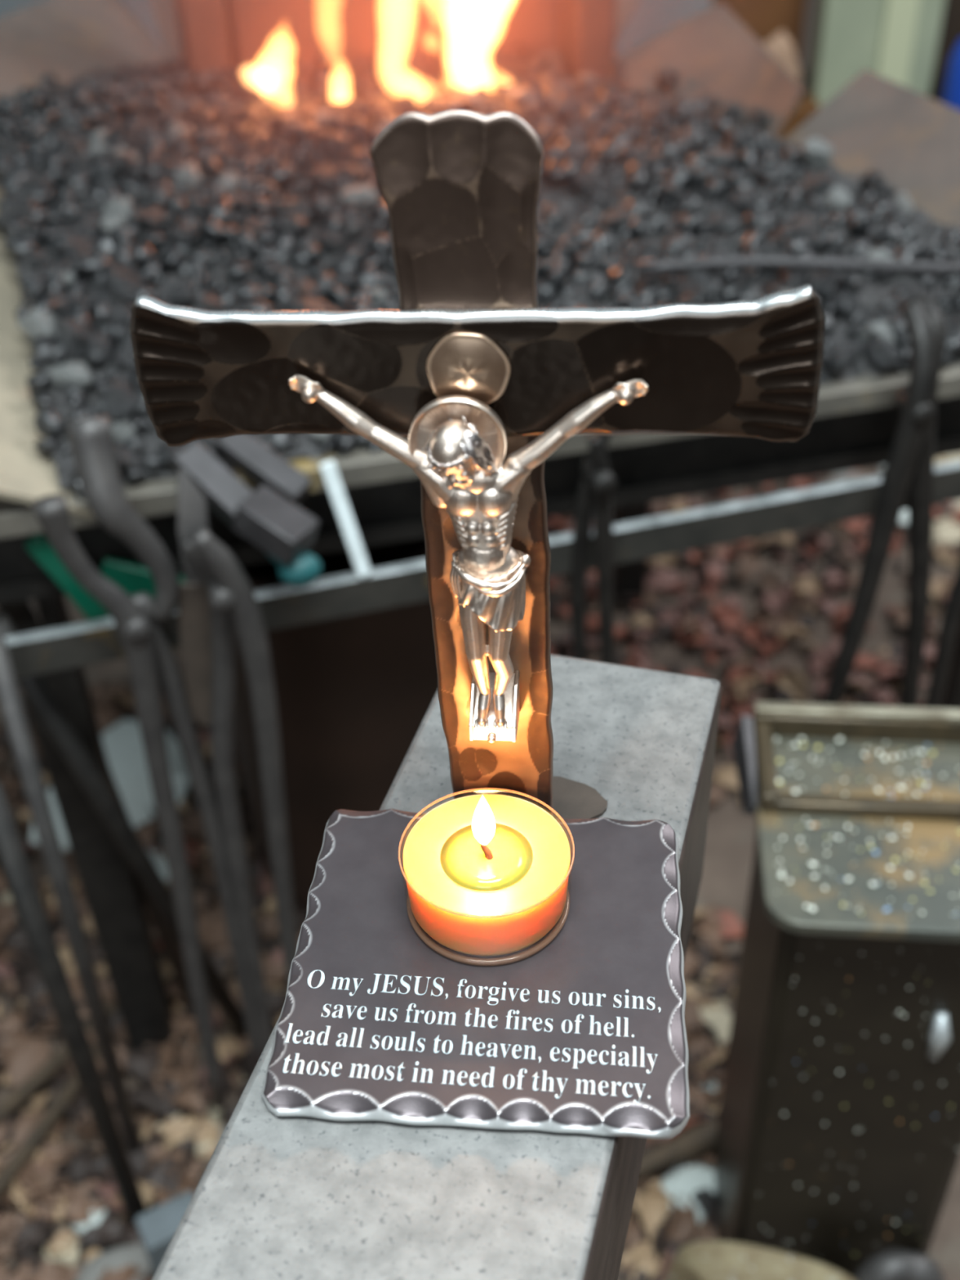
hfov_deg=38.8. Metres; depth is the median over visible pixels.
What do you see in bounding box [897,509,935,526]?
stone
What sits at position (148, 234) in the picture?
lump
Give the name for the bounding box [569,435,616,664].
tongs
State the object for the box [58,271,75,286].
lump
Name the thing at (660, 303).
lump
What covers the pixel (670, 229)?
lump
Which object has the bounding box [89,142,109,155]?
lump
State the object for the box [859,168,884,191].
lump
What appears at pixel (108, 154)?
lump
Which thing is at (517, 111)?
lump
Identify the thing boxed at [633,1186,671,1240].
dry leaf
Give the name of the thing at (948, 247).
lump
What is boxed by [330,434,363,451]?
lump
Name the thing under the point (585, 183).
lump
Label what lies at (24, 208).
lump
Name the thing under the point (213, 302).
lump
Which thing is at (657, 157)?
lump
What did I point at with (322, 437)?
lump
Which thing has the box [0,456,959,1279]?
leaf litter
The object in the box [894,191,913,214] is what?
lump
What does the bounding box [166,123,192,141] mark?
lump
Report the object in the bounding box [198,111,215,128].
lump
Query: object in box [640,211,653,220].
lump
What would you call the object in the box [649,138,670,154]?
lump
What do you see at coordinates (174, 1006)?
pebble
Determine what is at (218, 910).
dry leaf
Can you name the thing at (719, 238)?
lump
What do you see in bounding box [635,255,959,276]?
rod
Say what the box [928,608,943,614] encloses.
dry leaf
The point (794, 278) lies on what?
lump
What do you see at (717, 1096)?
dry leaf
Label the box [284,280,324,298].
lump
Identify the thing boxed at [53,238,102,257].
lump
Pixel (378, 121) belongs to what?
lump
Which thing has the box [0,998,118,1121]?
stick
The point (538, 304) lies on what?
lump
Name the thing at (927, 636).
dry leaf
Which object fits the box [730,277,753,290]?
lump
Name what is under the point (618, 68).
lump
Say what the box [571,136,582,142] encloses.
lump
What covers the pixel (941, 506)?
stone
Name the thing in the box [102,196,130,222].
lump
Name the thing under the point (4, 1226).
dry leaf
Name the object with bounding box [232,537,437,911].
metal panel
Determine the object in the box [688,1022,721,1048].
dry leaf
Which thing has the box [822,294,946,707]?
tongs
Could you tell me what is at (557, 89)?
lump
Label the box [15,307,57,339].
lump
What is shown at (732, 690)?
dry leaf
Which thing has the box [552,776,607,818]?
flake
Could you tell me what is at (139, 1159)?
dry leaf
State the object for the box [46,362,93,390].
lump
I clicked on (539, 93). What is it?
lump
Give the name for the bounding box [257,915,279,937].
dry leaf
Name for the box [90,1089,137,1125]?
dry leaf
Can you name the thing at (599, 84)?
lump
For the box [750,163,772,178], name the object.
lump
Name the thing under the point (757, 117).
lump
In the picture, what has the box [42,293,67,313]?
lump
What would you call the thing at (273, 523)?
bar
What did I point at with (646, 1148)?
dry leaf
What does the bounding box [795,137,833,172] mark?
lump
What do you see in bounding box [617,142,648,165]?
lump
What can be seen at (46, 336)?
lump
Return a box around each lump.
[0,197,39,237]
[4,221,44,244]
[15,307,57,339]
[28,155,47,171]
[33,333,53,344]
[36,263,53,275]
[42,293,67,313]
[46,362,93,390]
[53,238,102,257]
[53,288,69,302]
[55,317,94,359]
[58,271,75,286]
[66,214,106,241]
[66,294,97,317]
[88,128,108,145]
[88,165,99,174]
[88,332,115,362]
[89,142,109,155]
[91,148,113,162]
[100,377,137,422]
[101,214,125,233]
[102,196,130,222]
[104,260,138,275]
[106,151,136,175]
[106,266,142,305]
[106,305,131,325]
[111,421,135,443]
[112,146,139,163]
[112,328,135,371]
[113,444,140,478]
[122,138,148,156]
[123,319,130,332]
[126,118,146,126]
[132,205,168,231]
[133,377,140,391]
[139,186,170,205]
[140,160,174,181]
[142,154,159,161]
[144,231,165,248]
[155,441,190,469]
[162,151,180,162]
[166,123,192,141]
[168,220,201,244]
[172,280,198,306]
[173,162,202,188]
[180,190,195,198]
[189,198,211,222]
[195,157,210,176]
[195,292,229,311]
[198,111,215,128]
[198,438,221,457]
[216,107,239,129]
[218,171,240,190]
[226,301,245,310]
[231,124,247,139]
[235,220,266,240]
[240,106,263,127]
[240,215,258,224]
[246,131,271,146]
[249,91,288,118]
[271,197,311,224]
[273,213,309,240]
[273,290,300,311]
[283,183,304,198]
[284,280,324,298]
[289,96,319,111]
[290,296,335,311]
[307,203,326,222]
[308,167,337,193]
[308,433,329,442]
[311,110,330,129]
[315,228,346,255]
[317,130,356,158]
[327,101,352,115]
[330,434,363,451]
[333,166,361,188]
[338,183,379,210]
[340,270,359,289]
[342,214,360,229]
[344,122,372,145]
[344,147,367,165]
[359,94,382,112]
[365,287,386,303]
[368,178,383,200]
[373,112,398,128]
[379,98,386,104]
[379,119,395,131]
[389,93,418,111]
[414,104,437,115]
[422,103,433,108]
[438,85,466,98]
[438,96,477,106]
[457,88,488,110]
[473,89,482,95]
[480,93,494,102]
[494,104,526,120]
[503,88,535,106]
[506,95,524,106]
[515,81,537,89]
[536,89,546,102]
[537,229,555,252]
[537,299,541,308]
[540,306,554,308]
[542,149,549,162]
[552,87,562,93]
[558,236,581,258]
[559,143,577,164]
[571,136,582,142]
[571,170,610,199]
[577,87,593,98]
[579,72,598,80]
[584,248,598,258]
[591,146,615,169]
[592,79,611,97]
[594,120,613,131]
[597,207,633,233]
[608,58,626,86]
[608,256,636,271]
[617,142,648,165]
[620,88,635,96]
[631,240,648,253]
[633,275,660,288]
[640,101,666,124]
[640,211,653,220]
[644,93,666,101]
[646,150,669,165]
[648,300,672,306]
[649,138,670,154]
[655,67,679,91]
[657,182,680,204]
[662,257,679,278]
[663,222,680,239]
[673,269,716,304]
[680,146,690,157]
[687,105,706,118]
[693,168,711,186]
[698,91,712,96]
[701,94,720,113]
[706,210,728,235]
[707,234,732,245]
[713,172,731,191]
[716,146,737,167]
[720,101,744,120]
[721,124,753,152]
[730,119,735,125]
[730,186,758,211]
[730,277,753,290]
[743,205,763,215]
[743,242,775,255]
[748,108,768,127]
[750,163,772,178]
[760,280,788,295]
[768,223,801,251]
[772,139,792,152]
[777,252,806,290]
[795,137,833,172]
[799,231,826,252]
[800,173,836,203]
[801,173,821,182]
[804,168,822,174]
[804,271,837,301]
[822,186,851,209]
[822,342,833,366]
[822,347,850,375]
[826,288,859,309]
[839,341,861,363]
[857,321,896,345]
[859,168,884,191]
[862,336,901,370]
[863,220,893,243]
[864,248,896,277]
[871,183,897,198]
[878,273,892,281]
[880,195,899,206]
[883,204,907,220]
[884,311,907,331]
[885,218,902,226]
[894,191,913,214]
[897,295,918,311]
[913,236,933,259]
[913,275,935,279]
[917,255,934,262]
[941,243,959,254]
[951,319,959,333]
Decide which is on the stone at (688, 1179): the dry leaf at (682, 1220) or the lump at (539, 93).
the dry leaf at (682, 1220)
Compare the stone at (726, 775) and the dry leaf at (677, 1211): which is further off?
the stone at (726, 775)
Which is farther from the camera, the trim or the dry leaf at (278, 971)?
the trim
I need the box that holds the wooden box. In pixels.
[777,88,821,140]
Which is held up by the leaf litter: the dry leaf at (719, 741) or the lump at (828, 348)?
the dry leaf at (719, 741)
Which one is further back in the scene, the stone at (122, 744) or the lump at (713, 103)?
the stone at (122, 744)
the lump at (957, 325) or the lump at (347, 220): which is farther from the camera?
the lump at (347, 220)
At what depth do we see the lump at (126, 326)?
0.86 m
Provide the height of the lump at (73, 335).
0.029 m
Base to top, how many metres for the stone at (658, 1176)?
0.017 m
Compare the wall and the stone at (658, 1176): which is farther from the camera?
the wall
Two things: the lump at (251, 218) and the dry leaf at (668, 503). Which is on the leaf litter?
the dry leaf at (668, 503)
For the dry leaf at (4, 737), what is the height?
0.020 m
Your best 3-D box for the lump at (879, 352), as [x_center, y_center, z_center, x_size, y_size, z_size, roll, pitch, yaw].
[0.257,-0.182,0.866,0.016,0.020,0.028,-17,40,-19]
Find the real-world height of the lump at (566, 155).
0.018 m
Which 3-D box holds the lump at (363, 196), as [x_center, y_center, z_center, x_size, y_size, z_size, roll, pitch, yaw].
[-0.087,-0.320,0.984,0.030,0.018,0.020,-6,38,-5]
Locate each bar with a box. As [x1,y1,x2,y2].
[172,440,253,537]
[215,434,311,505]
[232,484,319,565]
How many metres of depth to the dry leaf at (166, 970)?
1.16 m
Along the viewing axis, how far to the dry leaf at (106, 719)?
1.43 m
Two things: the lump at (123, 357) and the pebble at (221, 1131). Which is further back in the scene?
the pebble at (221, 1131)
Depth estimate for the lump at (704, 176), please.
1.01 m
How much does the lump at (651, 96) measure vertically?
0.012 m
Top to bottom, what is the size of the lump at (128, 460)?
0.021 m
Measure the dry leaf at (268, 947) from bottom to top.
0.017 m
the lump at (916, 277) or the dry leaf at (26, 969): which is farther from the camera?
the dry leaf at (26, 969)
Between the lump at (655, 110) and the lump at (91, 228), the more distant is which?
the lump at (655, 110)
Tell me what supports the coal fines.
in the coal forge
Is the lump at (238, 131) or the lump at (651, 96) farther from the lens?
the lump at (651, 96)
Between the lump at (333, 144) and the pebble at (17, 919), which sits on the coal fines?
the lump at (333, 144)
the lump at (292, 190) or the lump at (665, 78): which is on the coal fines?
the lump at (292, 190)
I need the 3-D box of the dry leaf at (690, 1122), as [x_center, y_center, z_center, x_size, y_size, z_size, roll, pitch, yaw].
[0.155,0.364,1.037,0.039,0.025,0.026,-12,39,-13]
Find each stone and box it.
[29,719,191,850]
[71,1205,108,1233]
[75,1244,151,1279]
[144,840,169,881]
[145,1103,221,1171]
[631,1173,666,1218]
[659,1151,715,1225]
[666,1240,854,1279]
[699,997,732,1049]
[821,471,862,485]
[852,1248,944,1279]
[876,465,885,471]
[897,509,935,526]
[932,516,959,548]
[934,458,942,464]
[934,499,959,515]
[938,453,959,463]
[953,502,959,511]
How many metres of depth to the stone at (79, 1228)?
1.00 m
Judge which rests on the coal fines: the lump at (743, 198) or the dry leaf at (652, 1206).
the lump at (743, 198)
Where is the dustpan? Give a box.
[24,533,185,621]
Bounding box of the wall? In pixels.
[0,0,959,102]
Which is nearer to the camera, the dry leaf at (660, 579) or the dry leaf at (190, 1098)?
the dry leaf at (190, 1098)
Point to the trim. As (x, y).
(764, 19)
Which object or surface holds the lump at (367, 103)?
on the coal fines
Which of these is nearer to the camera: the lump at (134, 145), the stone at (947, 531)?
the lump at (134, 145)
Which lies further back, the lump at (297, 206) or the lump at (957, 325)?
the lump at (297, 206)
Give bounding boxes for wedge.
[691,1187,719,1228]
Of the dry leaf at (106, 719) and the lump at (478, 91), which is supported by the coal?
the lump at (478, 91)
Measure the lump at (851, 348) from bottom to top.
0.014 m
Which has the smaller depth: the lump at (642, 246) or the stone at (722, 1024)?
the lump at (642, 246)
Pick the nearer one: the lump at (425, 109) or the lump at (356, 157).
the lump at (356, 157)
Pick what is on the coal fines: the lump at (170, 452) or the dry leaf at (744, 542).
the lump at (170, 452)
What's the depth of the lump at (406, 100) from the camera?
1.11 m
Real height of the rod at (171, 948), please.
0.501 m
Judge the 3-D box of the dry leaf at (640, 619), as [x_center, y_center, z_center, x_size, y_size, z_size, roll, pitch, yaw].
[0.181,-0.016,1.550,0.027,0.021,0.026,-21,41,-23]
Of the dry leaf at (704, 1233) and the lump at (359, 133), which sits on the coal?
the lump at (359, 133)
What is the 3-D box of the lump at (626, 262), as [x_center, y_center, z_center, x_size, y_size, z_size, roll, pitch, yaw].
[0.097,-0.254,0.927,0.020,0.015,0.016,-26,43,-28]
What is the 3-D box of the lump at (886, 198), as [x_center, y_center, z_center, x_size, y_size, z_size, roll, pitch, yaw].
[0.295,-0.314,0.991,0.018,0.016,0.016,8,38,12]
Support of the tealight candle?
on the crucifix
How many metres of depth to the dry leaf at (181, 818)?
1.31 m
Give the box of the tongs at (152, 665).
[31,415,262,1108]
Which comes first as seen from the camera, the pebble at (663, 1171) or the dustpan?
the dustpan
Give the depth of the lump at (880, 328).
0.87 m
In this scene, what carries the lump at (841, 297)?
on the coal fines
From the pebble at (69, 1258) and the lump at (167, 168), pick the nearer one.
the pebble at (69, 1258)
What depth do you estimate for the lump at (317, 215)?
0.97 m
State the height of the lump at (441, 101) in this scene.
0.021 m
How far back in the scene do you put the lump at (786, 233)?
0.95 m
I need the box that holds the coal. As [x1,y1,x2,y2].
[0,41,959,500]
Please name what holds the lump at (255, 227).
on the coal
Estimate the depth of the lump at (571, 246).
0.94 m
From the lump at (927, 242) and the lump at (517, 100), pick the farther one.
the lump at (517, 100)
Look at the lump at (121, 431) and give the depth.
0.80 m
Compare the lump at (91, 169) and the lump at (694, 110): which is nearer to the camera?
the lump at (91, 169)
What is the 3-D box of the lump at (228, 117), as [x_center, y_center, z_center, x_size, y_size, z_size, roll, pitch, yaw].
[-0.207,-0.431,1.142,0.027,0.023,0.031,-8,38,-8]
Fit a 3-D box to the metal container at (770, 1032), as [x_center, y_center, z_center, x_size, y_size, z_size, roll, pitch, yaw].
[0.213,0.258,0.835,0.145,0.447,0.146,2,38,5]
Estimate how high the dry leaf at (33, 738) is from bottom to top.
0.015 m
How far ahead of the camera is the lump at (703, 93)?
1.18 m
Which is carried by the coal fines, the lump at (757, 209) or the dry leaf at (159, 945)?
the lump at (757, 209)
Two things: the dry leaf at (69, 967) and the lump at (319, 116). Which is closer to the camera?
the lump at (319, 116)
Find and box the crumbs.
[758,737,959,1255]
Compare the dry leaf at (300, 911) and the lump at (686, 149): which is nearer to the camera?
the lump at (686, 149)
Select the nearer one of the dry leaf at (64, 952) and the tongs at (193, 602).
the tongs at (193, 602)
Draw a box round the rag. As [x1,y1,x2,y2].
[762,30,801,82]
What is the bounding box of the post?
[808,0,945,106]
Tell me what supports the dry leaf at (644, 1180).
on the leaf litter
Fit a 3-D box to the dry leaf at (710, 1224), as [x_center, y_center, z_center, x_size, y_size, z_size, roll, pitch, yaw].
[0.169,0.420,0.977,0.014,0.020,0.024,-9,38,-9]
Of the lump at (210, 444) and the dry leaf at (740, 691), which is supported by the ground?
the dry leaf at (740, 691)
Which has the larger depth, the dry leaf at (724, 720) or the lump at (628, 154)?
the dry leaf at (724, 720)
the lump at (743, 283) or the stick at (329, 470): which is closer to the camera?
the stick at (329, 470)
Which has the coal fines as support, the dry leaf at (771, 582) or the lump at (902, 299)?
the lump at (902, 299)
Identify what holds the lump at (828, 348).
on the coal fines
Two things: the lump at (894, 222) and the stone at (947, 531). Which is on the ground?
the stone at (947, 531)
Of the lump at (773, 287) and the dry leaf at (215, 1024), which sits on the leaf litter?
the dry leaf at (215, 1024)
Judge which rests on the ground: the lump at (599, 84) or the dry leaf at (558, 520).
the dry leaf at (558, 520)
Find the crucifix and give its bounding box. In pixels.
[129,111,825,1139]
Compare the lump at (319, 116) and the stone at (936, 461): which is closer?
the lump at (319, 116)
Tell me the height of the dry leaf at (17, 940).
0.034 m
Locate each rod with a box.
[0,612,247,1040]
[0,623,142,1153]
[0,781,147,1225]
[26,598,195,1018]
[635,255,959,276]
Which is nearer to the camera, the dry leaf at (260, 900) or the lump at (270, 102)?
the lump at (270, 102)
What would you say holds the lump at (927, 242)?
on the coal fines
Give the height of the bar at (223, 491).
0.044 m
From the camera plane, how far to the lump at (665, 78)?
1.20 m
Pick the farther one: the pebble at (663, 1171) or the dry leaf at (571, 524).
the dry leaf at (571, 524)
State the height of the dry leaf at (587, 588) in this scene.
0.023 m
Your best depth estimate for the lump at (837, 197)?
1.00 m
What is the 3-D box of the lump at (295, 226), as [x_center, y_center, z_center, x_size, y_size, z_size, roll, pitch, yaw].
[-0.130,-0.286,0.945,0.024,0.020,0.018,-12,39,-13]
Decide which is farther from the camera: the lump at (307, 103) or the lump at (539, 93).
the lump at (307, 103)
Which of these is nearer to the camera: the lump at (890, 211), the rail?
the rail
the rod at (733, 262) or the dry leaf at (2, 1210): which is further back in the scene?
the dry leaf at (2, 1210)
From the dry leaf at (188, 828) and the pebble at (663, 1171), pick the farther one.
the dry leaf at (188, 828)
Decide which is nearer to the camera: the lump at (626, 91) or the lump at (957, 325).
the lump at (957, 325)
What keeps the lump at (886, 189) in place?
on the coal fines
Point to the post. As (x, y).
(896, 41)
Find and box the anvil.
[151,654,721,1279]
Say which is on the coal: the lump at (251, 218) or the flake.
the lump at (251, 218)
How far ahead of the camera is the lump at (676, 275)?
0.92 m
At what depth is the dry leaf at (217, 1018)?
1.13 m
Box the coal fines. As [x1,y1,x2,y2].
[0,57,959,488]
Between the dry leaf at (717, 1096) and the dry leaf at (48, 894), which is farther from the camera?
the dry leaf at (48, 894)
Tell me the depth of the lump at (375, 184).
1.00 m
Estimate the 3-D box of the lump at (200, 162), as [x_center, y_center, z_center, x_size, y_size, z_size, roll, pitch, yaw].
[-0.211,-0.363,1.049,0.012,0.014,0.019,22,43,28]
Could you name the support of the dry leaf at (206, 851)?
on the leaf litter
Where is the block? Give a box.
[134,1190,194,1275]
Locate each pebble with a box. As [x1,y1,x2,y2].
[0,892,12,905]
[14,911,18,918]
[15,918,21,929]
[42,1237,79,1266]
[171,1003,178,1011]
[217,1124,225,1142]
[237,1072,247,1087]
[654,1168,667,1174]
[698,1078,716,1092]
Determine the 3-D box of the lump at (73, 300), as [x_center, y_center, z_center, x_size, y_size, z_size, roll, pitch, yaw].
[-0.259,-0.217,0.890,0.024,0.017,0.014,-15,39,-16]
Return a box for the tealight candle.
[403,794,570,955]
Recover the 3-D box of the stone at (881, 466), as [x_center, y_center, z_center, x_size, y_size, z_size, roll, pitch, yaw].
[0.582,-0.256,1.852,0.112,0.031,0.076,-29,45,-30]
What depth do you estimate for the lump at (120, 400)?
0.81 m
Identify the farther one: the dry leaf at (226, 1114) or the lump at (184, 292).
the dry leaf at (226, 1114)
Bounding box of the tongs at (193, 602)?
[177,469,240,726]
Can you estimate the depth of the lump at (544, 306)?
0.88 m
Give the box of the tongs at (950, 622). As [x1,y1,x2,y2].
[923,564,959,708]
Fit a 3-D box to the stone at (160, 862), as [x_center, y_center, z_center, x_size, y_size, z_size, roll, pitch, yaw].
[-0.326,0.222,1.270,0.097,0.033,0.091,-16,40,-18]
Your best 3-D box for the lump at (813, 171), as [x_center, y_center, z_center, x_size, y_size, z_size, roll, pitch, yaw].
[0.255,-0.350,1.034,0.016,0.011,0.014,0,37,3]
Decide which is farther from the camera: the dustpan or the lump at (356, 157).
the lump at (356, 157)
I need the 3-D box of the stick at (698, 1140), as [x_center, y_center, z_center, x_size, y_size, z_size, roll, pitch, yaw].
[0.143,0.379,1.006,0.152,0.029,0.022,-15,39,-16]
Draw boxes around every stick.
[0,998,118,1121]
[0,1043,100,1195]
[320,459,371,577]
[638,1116,718,1180]
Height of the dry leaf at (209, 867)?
0.031 m
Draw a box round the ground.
[0,69,959,1279]
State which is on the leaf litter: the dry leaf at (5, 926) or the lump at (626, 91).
the dry leaf at (5, 926)
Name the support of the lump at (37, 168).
on the coal fines
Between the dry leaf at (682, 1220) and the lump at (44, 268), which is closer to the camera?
the lump at (44, 268)
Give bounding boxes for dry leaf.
[0,724,29,745]
[0,920,21,940]
[0,927,31,951]
[0,965,36,1000]
[0,1044,17,1063]
[0,1064,4,1075]
[0,1204,5,1213]
[0,1213,18,1244]
[1,775,22,792]
[4,1036,50,1090]
[4,1111,20,1141]
[13,1108,55,1148]
[31,734,37,747]
[40,872,78,901]
[57,945,72,965]
[64,959,97,980]
[85,1027,97,1045]
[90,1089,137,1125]
[97,711,126,733]
[97,1142,153,1177]
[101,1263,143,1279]
[109,993,115,1002]
[111,1086,168,1124]
[133,818,158,851]
[139,1155,180,1210]
[142,1269,153,1279]
[149,1177,198,1204]
[155,942,181,950]
[159,959,173,981]
[170,1087,205,1116]
[172,1009,182,1046]
[177,809,188,823]
[181,809,219,840]
[193,1018,217,1031]
[200,837,209,854]
[202,863,213,872]
[210,1005,225,1022]
[213,902,223,919]
[221,1103,236,1122]
[231,981,242,1010]
[235,760,242,774]
[251,888,271,913]
[253,913,278,952]
[257,859,274,895]
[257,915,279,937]
[268,959,285,984]
[293,900,306,932]
[547,515,568,532]
[568,518,593,532]
[585,585,591,601]
[586,577,597,592]
[623,1217,642,1252]
[625,613,654,630]
[633,608,650,616]
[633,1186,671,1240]
[636,1172,654,1190]
[644,568,681,590]
[644,1145,660,1173]
[647,1138,667,1142]
[650,1139,662,1150]
[651,498,674,515]
[663,1217,696,1242]
[664,1192,699,1243]
[667,1116,707,1140]
[677,609,706,631]
[680,613,706,632]
[684,960,689,978]
[684,994,705,1036]
[685,1151,715,1169]
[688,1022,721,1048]
[696,1217,716,1240]
[707,1219,714,1231]
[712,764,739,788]
[715,730,724,751]
[715,1086,722,1107]
[716,608,744,634]
[718,713,735,730]
[724,679,746,694]
[730,539,760,551]
[732,673,762,704]
[738,550,764,582]
[744,534,773,553]
[760,572,782,596]
[777,669,808,703]
[823,568,848,582]
[826,638,842,662]
[853,516,869,526]
[853,653,882,668]
[890,676,927,690]
[893,604,907,623]
[920,679,928,688]
[922,666,928,677]
[925,634,938,640]
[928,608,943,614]
[937,593,948,600]
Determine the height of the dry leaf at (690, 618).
0.031 m
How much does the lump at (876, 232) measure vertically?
0.015 m
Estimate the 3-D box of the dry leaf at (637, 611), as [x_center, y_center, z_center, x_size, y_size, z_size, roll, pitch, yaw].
[0.185,-0.026,1.572,0.021,0.016,0.015,-28,44,-29]
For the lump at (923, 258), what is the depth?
0.94 m
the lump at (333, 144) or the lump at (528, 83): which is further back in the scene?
the lump at (528, 83)
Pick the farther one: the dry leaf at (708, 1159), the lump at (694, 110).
the lump at (694, 110)
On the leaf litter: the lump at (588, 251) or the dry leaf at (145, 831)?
the dry leaf at (145, 831)
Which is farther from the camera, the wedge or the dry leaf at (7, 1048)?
the dry leaf at (7, 1048)
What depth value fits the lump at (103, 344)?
0.85 m
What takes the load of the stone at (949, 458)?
on the ground
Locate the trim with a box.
[711,0,805,65]
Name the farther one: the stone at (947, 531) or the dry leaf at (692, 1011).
the stone at (947, 531)
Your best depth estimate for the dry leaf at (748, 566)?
1.62 m
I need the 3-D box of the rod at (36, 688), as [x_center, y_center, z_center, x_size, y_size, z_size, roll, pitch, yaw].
[-0.240,0.159,0.966,0.110,0.473,0.014,-22,42,-24]
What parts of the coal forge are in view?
panel, panel, leg, panel, leg, panel, panel, leg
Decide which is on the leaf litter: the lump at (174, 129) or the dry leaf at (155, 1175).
the dry leaf at (155, 1175)
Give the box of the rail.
[4,460,959,679]
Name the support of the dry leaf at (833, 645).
on the leaf litter
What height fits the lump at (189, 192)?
0.011 m
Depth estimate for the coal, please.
1.00 m
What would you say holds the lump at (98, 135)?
on the coal
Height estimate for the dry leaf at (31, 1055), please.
0.020 m
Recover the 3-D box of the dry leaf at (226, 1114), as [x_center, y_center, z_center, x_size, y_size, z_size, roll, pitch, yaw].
[-0.181,0.377,1.062,0.032,0.019,0.031,-21,41,-23]
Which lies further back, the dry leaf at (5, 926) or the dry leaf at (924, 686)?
the dry leaf at (924, 686)
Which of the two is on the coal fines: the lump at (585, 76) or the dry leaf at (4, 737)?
the lump at (585, 76)
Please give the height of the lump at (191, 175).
0.018 m
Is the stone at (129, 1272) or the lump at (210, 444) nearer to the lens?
the lump at (210, 444)
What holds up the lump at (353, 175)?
on the coal
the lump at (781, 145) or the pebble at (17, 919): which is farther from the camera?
the pebble at (17, 919)
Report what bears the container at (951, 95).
on the ground
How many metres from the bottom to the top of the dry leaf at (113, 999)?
0.023 m
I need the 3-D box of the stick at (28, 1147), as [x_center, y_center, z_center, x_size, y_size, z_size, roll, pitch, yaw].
[-0.335,0.373,1.056,0.016,0.018,0.154,13,40,18]
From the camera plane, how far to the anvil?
0.27 m
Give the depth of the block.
0.88 m
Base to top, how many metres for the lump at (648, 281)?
0.014 m
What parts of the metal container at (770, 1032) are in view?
raised frame, plate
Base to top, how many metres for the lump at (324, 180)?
0.019 m
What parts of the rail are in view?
teal handle end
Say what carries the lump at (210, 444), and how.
on the coal fines
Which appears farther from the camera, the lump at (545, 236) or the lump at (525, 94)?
the lump at (525, 94)
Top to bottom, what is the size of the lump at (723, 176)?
0.015 m
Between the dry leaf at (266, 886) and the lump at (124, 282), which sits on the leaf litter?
the dry leaf at (266, 886)
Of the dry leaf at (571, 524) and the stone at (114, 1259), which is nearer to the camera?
the stone at (114, 1259)
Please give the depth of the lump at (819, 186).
1.00 m
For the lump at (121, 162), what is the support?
on the coal fines
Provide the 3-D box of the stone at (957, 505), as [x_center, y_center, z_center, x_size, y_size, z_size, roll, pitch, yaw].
[0.631,-0.177,1.752,0.072,0.022,0.069,7,38,11]
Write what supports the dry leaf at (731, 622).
on the ground
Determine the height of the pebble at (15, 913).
0.012 m
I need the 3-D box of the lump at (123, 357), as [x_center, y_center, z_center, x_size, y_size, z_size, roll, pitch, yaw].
[-0.214,-0.182,0.858,0.028,0.028,0.040,9,39,14]
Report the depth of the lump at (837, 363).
0.85 m
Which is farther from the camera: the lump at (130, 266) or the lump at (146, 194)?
the lump at (146, 194)
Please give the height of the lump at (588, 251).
0.011 m
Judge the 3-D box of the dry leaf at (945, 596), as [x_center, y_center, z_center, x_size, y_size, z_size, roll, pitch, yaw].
[0.546,-0.046,1.583,0.028,0.012,0.026,7,38,11]
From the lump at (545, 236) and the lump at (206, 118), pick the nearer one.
the lump at (545, 236)
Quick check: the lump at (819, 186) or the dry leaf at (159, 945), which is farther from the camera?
the dry leaf at (159, 945)
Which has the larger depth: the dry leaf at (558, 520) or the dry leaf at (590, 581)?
the dry leaf at (558, 520)
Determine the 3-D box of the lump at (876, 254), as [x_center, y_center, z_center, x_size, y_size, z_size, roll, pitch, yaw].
[0.274,-0.259,0.934,0.019,0.017,0.032,-24,43,-27]
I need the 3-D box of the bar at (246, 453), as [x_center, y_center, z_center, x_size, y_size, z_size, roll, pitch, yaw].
[-0.124,-0.100,0.781,0.058,0.040,0.020,17,41,23]
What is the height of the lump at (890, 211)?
0.016 m
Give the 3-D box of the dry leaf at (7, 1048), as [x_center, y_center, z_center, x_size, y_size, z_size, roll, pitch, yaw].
[-0.385,0.341,1.113,0.029,0.020,0.016,20,43,26]
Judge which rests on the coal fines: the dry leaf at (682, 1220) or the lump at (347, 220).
the lump at (347, 220)
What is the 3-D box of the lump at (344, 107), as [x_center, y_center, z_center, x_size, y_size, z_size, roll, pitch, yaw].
[-0.113,-0.431,1.113,0.016,0.015,0.022,26,45,32]
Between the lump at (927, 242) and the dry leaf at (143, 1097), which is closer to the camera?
the lump at (927, 242)
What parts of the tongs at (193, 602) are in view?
blade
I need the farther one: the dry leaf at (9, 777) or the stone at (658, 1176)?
the dry leaf at (9, 777)
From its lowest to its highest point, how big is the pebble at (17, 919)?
0.012 m
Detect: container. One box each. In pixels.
[713,701,959,1277]
[942,40,959,110]
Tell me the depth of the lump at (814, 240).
0.94 m
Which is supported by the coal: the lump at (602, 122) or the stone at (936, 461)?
the lump at (602, 122)
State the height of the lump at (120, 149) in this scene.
0.016 m
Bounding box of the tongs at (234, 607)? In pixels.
[179,528,297,1051]
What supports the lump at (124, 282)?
on the coal
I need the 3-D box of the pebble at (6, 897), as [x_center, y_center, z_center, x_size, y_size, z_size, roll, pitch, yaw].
[-0.434,0.239,1.261,0.019,0.009,0.015,-23,42,-25]
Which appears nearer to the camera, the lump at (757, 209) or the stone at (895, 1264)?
the stone at (895, 1264)
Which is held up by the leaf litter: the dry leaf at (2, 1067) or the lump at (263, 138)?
the dry leaf at (2, 1067)
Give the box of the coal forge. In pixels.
[0,0,959,1049]

